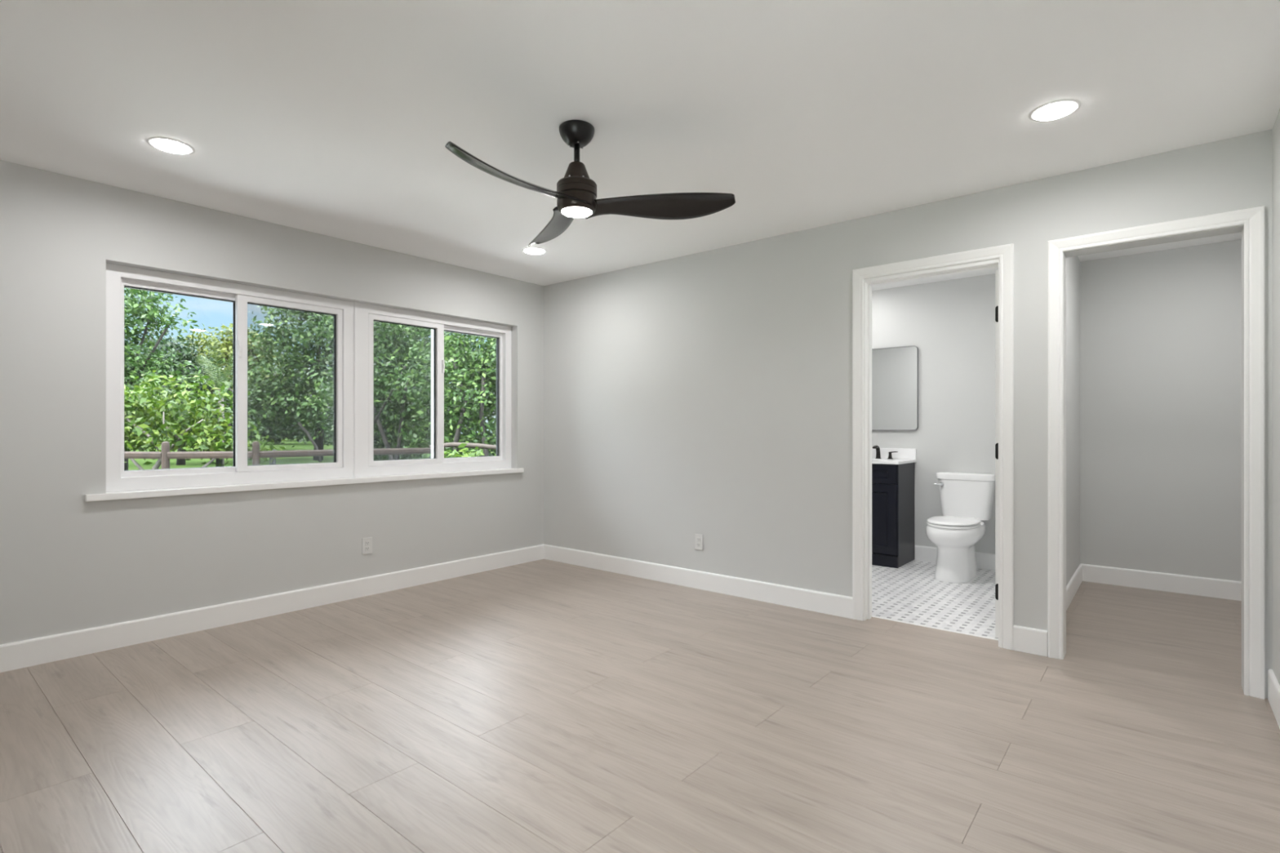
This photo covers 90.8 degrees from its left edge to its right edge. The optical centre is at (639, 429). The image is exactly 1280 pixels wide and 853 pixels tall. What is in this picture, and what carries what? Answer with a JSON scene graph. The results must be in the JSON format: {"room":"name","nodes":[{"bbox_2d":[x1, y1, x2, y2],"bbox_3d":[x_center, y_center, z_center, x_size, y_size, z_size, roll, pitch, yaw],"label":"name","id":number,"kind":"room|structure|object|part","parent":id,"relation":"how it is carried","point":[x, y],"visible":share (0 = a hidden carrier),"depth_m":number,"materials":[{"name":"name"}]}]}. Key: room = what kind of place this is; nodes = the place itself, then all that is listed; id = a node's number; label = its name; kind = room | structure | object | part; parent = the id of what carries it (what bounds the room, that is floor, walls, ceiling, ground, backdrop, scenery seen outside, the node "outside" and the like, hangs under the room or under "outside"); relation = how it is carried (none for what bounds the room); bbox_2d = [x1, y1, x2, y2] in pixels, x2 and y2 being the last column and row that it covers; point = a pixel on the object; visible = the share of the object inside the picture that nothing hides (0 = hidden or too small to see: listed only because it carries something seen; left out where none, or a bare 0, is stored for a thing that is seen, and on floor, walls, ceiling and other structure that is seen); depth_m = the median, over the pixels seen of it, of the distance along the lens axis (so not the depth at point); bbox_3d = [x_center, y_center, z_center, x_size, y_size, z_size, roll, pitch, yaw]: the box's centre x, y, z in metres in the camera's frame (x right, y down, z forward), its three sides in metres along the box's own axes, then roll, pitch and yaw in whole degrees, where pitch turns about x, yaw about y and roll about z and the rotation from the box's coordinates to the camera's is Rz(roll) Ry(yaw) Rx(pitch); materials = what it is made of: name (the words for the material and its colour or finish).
{"room":"empty bedroom","nodes":[
{"label":"empty bedroom","id":0,"kind":"room"},
{"bbox_2d":[0,160,543,644],"bbox_3d":[-2.351,0.059,4.007,0.200,2.690,4.674,0,0,40],"label":"wall","id":1,"kind":"structure","parent":0,"point":[68,562],"depth_m":3.53,"materials":[{"name":"white paint"}]},
{"bbox_2d":[106,262,354,492],"bbox_3d":[-2.460,-0.278,3.909,0.114,1.224,1.355,0,0,40],"label":"window","id":2,"kind":"structure","parent":1,"relation":"in","point":[118,277],"depth_m":3.86,"materials":[{"name":"white plastic"}]},
{"bbox_3d":[-2.666,-0.283,3.699,0.045,1.093,0.621,0,0,40],"label":"fixed sash","id":3,"kind":"part","parent":2,"relation":"part of","materials":[{"name":"clear glass"}]},
{"bbox_3d":[-2.321,-0.283,4.157,0.006,1.087,0.634,0,0,40],"label":"screen frame","id":4,"kind":"part","parent":2,"relation":"part of","materials":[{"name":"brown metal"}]},
{"bbox_3d":[-2.267,-0.283,4.112,0.036,1.086,0.644,0,0,40],"label":"sliding sash","id":5,"kind":"part","parent":2,"relation":"part of","materials":[{"name":"white plastic"}]},
{"bbox_2d":[0,544,543,672],"bbox_3d":[-2.243,1.090,3.970,0.014,0.129,4.354,0,0,40],"label":"baseboard","id":6,"kind":"structure","parent":1,"relation":"attached to","point":[38,651],"depth_m":3.74,"materials":[{"name":"white paint"}]},
{"bbox_2d":[84,468,524,501],"bbox_3d":[-1.958,0.351,4.365,0.110,0.034,2.870,0,0,40],"label":"window sill","id":7,"kind":"structure","parent":1,"relation":"attached to","point":[279,485],"depth_m":3.93,"materials":[{"name":"white paint"}]},
{"bbox_2d":[354,302,356,477],"bbox_3d":[-1.994,-0.278,4.413,0.028,1.224,0.016,0,0,40],"label":"trim","id":8,"kind":"structure","parent":1,"relation":"attached to","point":[355,303],"depth_m":4.40,"materials":[{"name":"white plastic"}]},
{"bbox_2d":[362,537,372,554],"bbox_3d":[-1.898,0.808,4.391,0.009,0.114,0.070,0,0,40],"label":"wall outlet","id":9,"kind":"object","parent":1,"relation":"attached to","point":[366,542],"visible":1,"depth_m":4.39,"materials":[{"name":"white plastic"}]},
{"bbox_2d":[356,302,511,477],"bbox_3d":[-1.582,-0.278,4.969,0.114,1.224,1.368,0,0,40],"label":"window","id":10,"kind":"structure","parent":1,"relation":"in","point":[366,314],"depth_m":4.92,"materials":[{"name":"white plastic"}]},
{"bbox_3d":[-1.750,-0.283,4.736,0.036,1.086,0.615,0,0,40],"label":"sliding sash","id":11,"kind":"part","parent":10,"relation":"part of","materials":[{"name":"white plastic"}]},
{"bbox_3d":[-1.416,-0.283,5.207,0.045,1.093,0.665,0,0,40],"label":"fixed sash","id":12,"kind":"part","parent":10,"relation":"part of","materials":[{"name":"white plastic"}]},
{"bbox_2d":[0,559,1279,852],"bbox_3d":[0.291,1.179,3.195,4.946,0.051,6.492,0,0,40],"label":"floor","id":13,"kind":"structure","parent":0,"point":[543,705],"depth_m":2.43,"materials":[{"name":"brown wood"}]},
{"bbox_2d":[871,448,916,568],"bbox_3d":[2.048,0.661,5.608,0.638,0.984,0.491,0,0,40],"label":"bathroom vanity","id":14,"kind":"object","parent":13,"relation":"on","point":[893,486],"depth_m":5.34,"materials":[{"name":"black paint"}]},
{"bbox_3d":[1.905,0.374,5.435,0.598,0.156,0.019,0,0,40],"label":"drawer","id":15,"kind":"part","parent":14,"relation":"part of","materials":[{"name":"black paint"}]},
{"bbox_3d":[2.021,0.752,5.339,0.297,0.588,0.019,0,0,40],"label":"cabinet door","id":16,"kind":"part","parent":14,"relation":"part of","materials":[{"name":"black paint"}]},
{"bbox_3d":[2.048,0.295,5.608,0.638,0.252,0.491,0,0,40],"label":"vanity top","id":17,"kind":"part","parent":14,"relation":"part of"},
{"bbox_2d":[871,457,916,464],"bbox_3d":[2.048,0.277,5.608,0.638,0.024,0.491,0,0,40],"label":"countertop","id":18,"kind":"structure","parent":14,"relation":"on","point":[886,461],"depth_m":5.35,"materials":[{"name":"white stone"}]},
{"bbox_2d":[872,445,897,459],"bbox_3d":[2.139,0.203,5.702,0.344,0.123,0.134,0,0,40],"label":"bathroom faucet","id":19,"kind":"object","parent":18,"relation":"on","point":[877,447],"visible":0.65,"depth_m":5.70,"materials":[{"name":"black metal"}]},
{"bbox_3d":[2.139,0.203,5.702,0.052,0.123,0.134,0,0,40],"label":"spout","id":20,"kind":"part","parent":19,"relation":"part of","materials":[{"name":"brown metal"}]},
{"bbox_3d":[2.246,0.234,5.667,0.050,0.062,0.050,0,0,40],"label":"handle","id":21,"kind":"part","parent":19,"relation":"part of","materials":[{"name":"brown metal"}]},
{"bbox_2d":[871,616,998,640],"bbox_3d":[1.705,1.155,3.672,0.734,0.006,0.010,0,0,40],"label":"threshold","id":22,"kind":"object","parent":13,"relation":"on","point":[872,616],"depth_m":3.66,"materials":[{"name":"white paint"}]},
{"bbox_2d":[925,471,995,583],"bbox_3d":[2.527,0.756,5.015,0.448,0.794,0.794,0,0,40],"label":"toilet","id":23,"kind":"object","parent":13,"relation":"on","point":[966,499],"visible":0.98,"depth_m":4.91,"materials":[{"name":"white ceramic"}]},
{"bbox_3d":[2.494,0.455,5.264,0.071,0.032,0.029,0,0,40],"label":"flush lever","id":24,"kind":"part","parent":23,"relation":"part of","materials":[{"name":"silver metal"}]},
{"bbox_3d":[2.423,0.731,4.889,0.362,0.018,0.459,0,0,40],"label":"seat","id":25,"kind":"part","parent":23,"relation":"part of","materials":[{"name":"white plastic"}]},
{"bbox_3d":[2.423,0.706,4.889,0.358,0.022,0.455,0,0,40],"label":"lid","id":26,"kind":"part","parent":23,"relation":"part of","materials":[{"name":"white plastic"}]},
{"bbox_3d":[2.485,0.947,4.964,0.378,0.412,0.663,0,0,40],"label":"bowl","id":27,"kind":"part","parent":23,"relation":"part of","materials":[{"name":"white ceramic"}]},
{"bbox_3d":[2.708,0.388,5.233,0.448,0.056,0.227,0,0,40],"label":"tank lid","id":28,"kind":"part","parent":23,"relation":"part of","materials":[{"name":"white ceramic"}]},
{"bbox_3d":[2.708,0.577,5.233,0.414,0.320,0.205,0,0,40],"label":"tank","id":29,"kind":"part","parent":23,"relation":"part of","materials":[{"name":"white ceramic"}]},
{"bbox_2d":[0,0,1279,290],"bbox_3d":[0.282,-1.385,3.254,5.717,0.200,7.172,0,0,40],"label":"ceiling","id":30,"kind":"structure","parent":0,"point":[335,118],"depth_m":2.45,"materials":[{"name":"white paint"}]},
{"bbox_2d":[146,137,195,155],"bbox_3d":[-2.126,-1.282,2.861,0.176,0.006,0.176,0,0,40],"label":"recessed light","id":31,"kind":"object","parent":30,"relation":"in","point":[169,145],"visible":1,"depth_m":2.85,"materials":[{"name":"white paint"}]},
{"bbox_2d":[522,247,546,254],"bbox_3d":[-0.759,-1.282,4.539,0.176,0.006,0.176,0,0,40],"label":"recessed light","id":32,"kind":"object","parent":30,"relation":"in","point":[534,251],"visible":1,"depth_m":4.52,"materials":[{"name":"white paint"}]},
{"bbox_2d":[444,120,735,246],"bbox_3d":[-0.376,-1.097,2.609,1.172,0.377,1.074,0,0,40],"label":"ceiling fan","id":33,"kind":"object","parent":30,"relation":"hanging from","point":[575,193],"visible":1,"depth_m":2.65,"materials":[{"name":"black metal"}]},
{"bbox_3d":[-0.459,-0.944,2.405,0.160,0.070,0.655,0,0,40],"label":"blade","id":34,"kind":"part","parent":33,"relation":"part of","materials":[{"name":"black"}]},
{"bbox_3d":[-0.420,-0.944,2.999,0.156,0.070,0.654,0,0,-22],"label":"blade","id":35,"kind":"part","parent":33,"relation":"part of","materials":[{"name":"black"}]},
{"bbox_3d":[-0.269,-1.091,2.690,0.117,0.080,0.117,0,0,40],"label":"motor","id":36,"kind":"part","parent":33,"relation":"part of","materials":[{"name":"brown metal"}]},
{"bbox_3d":[0.074,-0.944,2.666,0.654,0.070,0.156,0,0,8],"label":"blade","id":37,"kind":"part","parent":33,"relation":"part of","materials":[{"name":"black"}]},
{"bbox_2d":[1028,99,1080,121],"bbox_3d":[1.671,-1.282,2.545,0.176,0.006,0.176,0,0,40],"label":"recessed light","id":38,"kind":"object","parent":30,"relation":"in","point":[1055,110],"visible":1,"depth_m":2.53,"materials":[{"name":"white paint"}]},
{"bbox_2d":[543,128,1272,698],"bbox_3d":[1.060,-0.041,4.139,4.887,2.490,0.120,0,0,40],"label":"wall","id":39,"kind":"structure","parent":0,"point":[708,393],"depth_m":4.15,"materials":[{"name":"white paint"}]},
{"bbox_2d":[694,533,702,550],"bbox_3d":[0.427,0.817,4.579,0.070,0.114,0.009,0,0,40],"label":"wall outlet","id":40,"kind":"object","parent":39,"relation":"attached to","point":[698,538],"visible":1,"depth_m":4.58,"materials":[{"name":"white plastic"}]},
{"bbox_2d":[543,544,1047,656],"bbox_3d":[0.604,1.090,4.429,3.815,0.129,0.014,0,0,40],"label":"baseboard","id":41,"kind":"structure","parent":39,"relation":"attached to","point":[1025,639],"depth_m":4.37,"materials":[{"name":"white paint"}]},
{"bbox_2d":[852,243,1013,650],"bbox_3d":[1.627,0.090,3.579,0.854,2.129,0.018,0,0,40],"label":"trim","id":42,"kind":"structure","parent":39,"relation":"attached to","point":[1005,253],"depth_m":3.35,"materials":[{"name":"white paint"}]},
{"bbox_2d":[1062,251,1066,658],"bbox_3d":[2.164,0.127,3.224,0.011,2.055,0.122,0,0,40],"label":"trim","id":43,"kind":"structure","parent":39,"relation":"attached to","point":[1064,255],"depth_m":3.20,"materials":[{"name":"white paint"}]},
{"bbox_2d":[1047,205,1265,698],"bbox_3d":[2.377,0.098,2.958,0.787,2.113,0.018,0,0,40],"label":"trim","id":44,"kind":"structure","parent":39,"relation":"attached to","point":[1253,220],"depth_m":2.76,"materials":[{"name":"white paint"}]},
{"bbox_2d":[871,239,1241,581],"bbox_3d":[2.973,-0.041,5.260,3.370,2.490,0.150,0,0,40],"label":"wall","id":45,"kind":"structure","parent":0,"point":[1161,331],"depth_m":4.64,"materials":[{"name":"white paint"}]},
{"bbox_2d":[871,346,918,430],"bbox_3d":[2.223,-0.367,5.765,0.606,0.751,0.024,0,0,40],"label":"wall mirror","id":46,"kind":"object","parent":45,"relation":"attached to","point":[895,371],"visible":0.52,"depth_m":5.69,"materials":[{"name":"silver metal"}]},
{"bbox_2d":[915,545,995,569],"bbox_3d":[2.248,1.090,4.498,1.105,0.129,1.948,0,0,40],"label":"baseboard","id":47,"kind":"structure","parent":45,"relation":"attached to","point":[984,560],"depth_m":5.48,"materials":[{"name":"white paint"}]},
{"bbox_2d":[1066,256,1079,586],"bbox_3d":[2.760,-0.041,4.171,0.100,2.490,2.098,0,0,40],"label":"wall","id":48,"kind":"structure","parent":0,"point":[1073,264],"depth_m":4.44,"materials":[{"name":"white paint"}]},
{"bbox_2d":[1066,563,1241,610],"bbox_3d":[3.176,1.090,3.729,1.105,0.129,1.948,0,0,40],"label":"baseboard","id":49,"kind":"structure","parent":48,"relation":"attached to","point":[1167,582],"depth_m":4.49,"materials":[{"name":"white paint"}]},
{"bbox_2d":[1272,109,1279,684],"bbox_3d":[1.310,0.059,0.897,0.150,2.690,4.554,0,0,40],"label":"wall","id":50,"kind":"structure","parent":0,"point":[1276,129],"depth_m":2.60,"materials":[{"name":"white paint"}]},
{"bbox_2d":[1267,669,1279,728],"bbox_3d":[1.311,1.090,1.026,0.014,0.129,4.354,0,0,40],"label":"baseboard","id":51,"kind":"structure","parent":50,"relation":"attached to","point":[1273,686],"depth_m":2.56,"materials":[{"name":"white paint"}]},
{"label":"outside","id":52,"kind":"structure","parent":0,"visible":0},
{"bbox_2d":[128,434,496,484],"bbox_3d":[-29.605,1.554,50.483,230.000,0.300,280.000,0,0,40],"label":"ground","id":53,"kind":"structure","parent":52,"point":[195,463],"depth_m":29.16,"materials":[{"name":"green plant"}]},
{"bbox_2d":[124,287,206,470],"bbox_3d":[-15.960,-1.751,18.910,5.155,6.326,3.983,0,0,-4],"label":"tree","id":54,"kind":"object","parent":53,"relation":"on","point":[140,364],"visible":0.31,"depth_m":18.96,"materials":[{"name":"green plant"}]},
{"bbox_2d":[125,329,249,465],"bbox_3d":[-18.242,-1.312,24.850,4.816,5.447,4.056,0,0,-19],"label":"tree","id":55,"kind":"object","parent":53,"relation":"on","point":[189,356],"visible":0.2,"depth_m":24.84,"materials":[{"name":"green plant"}]},
{"bbox_2d":[124,370,286,470],"bbox_3d":[-9.531,0.151,12.613,4.226,2.580,2.413,0,0,0],"label":"bush","id":56,"kind":"object","parent":53,"relation":"on","point":[210,440],"visible":0.66,"depth_m":12.43,"materials":[{"name":"green plant"}]},
{"bbox_2d":[181,337,250,466],"bbox_3d":[-14.371,-0.859,21.332,2.314,4.530,1.433,0,0,0],"label":"tree","id":57,"kind":"object","parent":53,"relation":"on","point":[198,357],"visible":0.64,"depth_m":21.40,"materials":[{"name":"green plant"}]},
{"bbox_2d":[215,458,222,485],"bbox_3d":[-8.670,1.026,13.000,0.130,0.958,0.130,0,0,40],"label":"post","id":58,"kind":"object","parent":53,"relation":"on","point":[217,460],"visible":0.08,"depth_m":12.95,"materials":[{"name":"brown wood"}]},
{"bbox_2d":[171,323,299,433],"bbox_3d":[-25.721,-2.731,40.020,8.302,8.286,5.286,0,0,0],"label":"tree","id":59,"kind":"object","parent":53,"relation":"on","point":[226,346],"visible":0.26,"depth_m":39.19,"materials":[{"name":"green plant"}]},
{"bbox_2d":[205,394,308,444],"bbox_3d":[-36.280,-1.467,60.068,11.215,7.094,7.498,0,0,0],"label":"shrub","id":60,"kind":"object","parent":53,"relation":"on","point":[270,432],"visible":0.2,"depth_m":58.76,"materials":[{"name":"green plant"}]},
{"bbox_2d":[111,441,431,492],"bbox_3d":[-6.618,0.897,10.688,6.141,1.415,1.300,0,0,-18],"label":"wooden fence","id":61,"kind":"object","parent":53,"relation":"on","point":[165,455],"visible":0.3,"depth_m":10.15,"materials":[{"name":"brown wood"}]},
{"bbox_3d":[-8.554,0.405,10.100,2.176,0.110,0.090,0,0,10],"label":"rail","id":62,"kind":"part","parent":61,"relation":"part of","materials":[{"name":"brown wood"}]},
{"bbox_3d":[-7.444,0.897,9.900,0.113,1.415,0.113,0,0,40],"label":"post","id":63,"kind":"part","parent":61,"relation":"part of","materials":[{"name":"brown wood"}]},
{"bbox_3d":[-6.826,0.405,10.050,1.192,0.110,0.090,0,0,-14],"label":"rail","id":64,"kind":"part","parent":61,"relation":"part of","materials":[{"name":"brown wood"}]},
{"bbox_3d":[-6.208,0.897,10.200,0.113,1.415,0.113,0,0,40],"label":"post","id":65,"kind":"part","parent":61,"relation":"part of","materials":[{"name":"brown wood"}]},
{"bbox_3d":[-5.731,0.405,10.700,0.090,0.110,1.302,0,0,44],"label":"rail","id":66,"kind":"part","parent":61,"relation":"part of","materials":[{"name":"brown wood"}]},
{"bbox_3d":[-4.599,0.405,11.700,1.568,0.110,0.090,0,0,-37],"label":"rail","id":67,"kind":"part","parent":61,"relation":"part of","materials":[{"name":"brown wood"}]},
{"bbox_2d":[269,449,275,464],"bbox_3d":[-8.031,0.972,13.800,0.130,1.064,0.130,0,0,40],"label":"post","id":68,"kind":"object","parent":53,"relation":"on","point":[273,461],"visible":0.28,"depth_m":13.75,"materials":[{"name":"brown wood"}]},
{"bbox_2d":[265,377,331,440],"bbox_3d":[-41.491,-2.113,78.035,15.815,9.295,7.553,0,0,0],"label":"tree","id":69,"kind":"object","parent":53,"relation":"on","point":[300,378],"visible":0.02,"depth_m":77.25,"materials":[{"name":"green plant"}]},
{"bbox_2d":[218,305,408,462],"bbox_3d":[-14.373,-2.816,28.947,8.146,8.473,5.718,0,0,6],"label":"tree","id":70,"kind":"object","parent":53,"relation":"on","point":[277,402],"visible":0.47,"depth_m":27.98,"materials":[{"name":"green plant"}]},
{"bbox_2d":[292,400,412,444],"bbox_3d":[-26.484,-1.504,59.777,12.223,7.250,7.132,0,0,0],"label":"tree","id":71,"kind":"object","parent":53,"relation":"on","point":[311,435],"visible":0.02,"depth_m":58.87,"materials":[{"name":"green plant"}]},
{"bbox_2d":[297,313,462,476],"bbox_3d":[-6.241,-0.975,15.748,4.048,4.786,3.477,0,0,-33],"label":"tree","id":72,"kind":"object","parent":53,"relation":"on","point":[386,334],"visible":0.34,"depth_m":15.36,"materials":[{"name":"green plant"}]},
{"bbox_2d":[306,322,496,459],"bbox_3d":[-6.811,-1.329,20.163,6.360,5.587,4.543,0,0,10],"label":"tree","id":73,"kind":"object","parent":53,"relation":"on","point":[424,337],"visible":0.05,"depth_m":19.51,"materials":[{"name":"green plant"}]},
{"bbox_2d":[378,327,497,469],"bbox_3d":[-3.477,-0.636,13.841,3.979,4.090,2.888,0,0,0],"label":"tree","id":74,"kind":"object","parent":53,"relation":"on","point":[455,367],"visible":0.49,"depth_m":13.36,"materials":[{"name":"green plant"}]},
{"bbox_2d":[441,443,484,472],"bbox_3d":[-3.191,0.821,11.024,1.456,1.171,1.190,0,0,35],"label":"shrub","id":75,"kind":"object","parent":53,"relation":"on","point":[479,452],"visible":0.07,"depth_m":10.88,"materials":[{"name":"green plant"}]},
{"bbox_2d":[429,442,496,449],"bbox_3d":[-3.139,0.838,12.411,1.990,1.178,0.158,0,0,0],"label":"fence rail","id":76,"kind":"object","parent":53,"relation":"on","point":[448,444],"visible":0.33,"depth_m":12.37,"materials":[{"name":"beige wood"}]}
]}

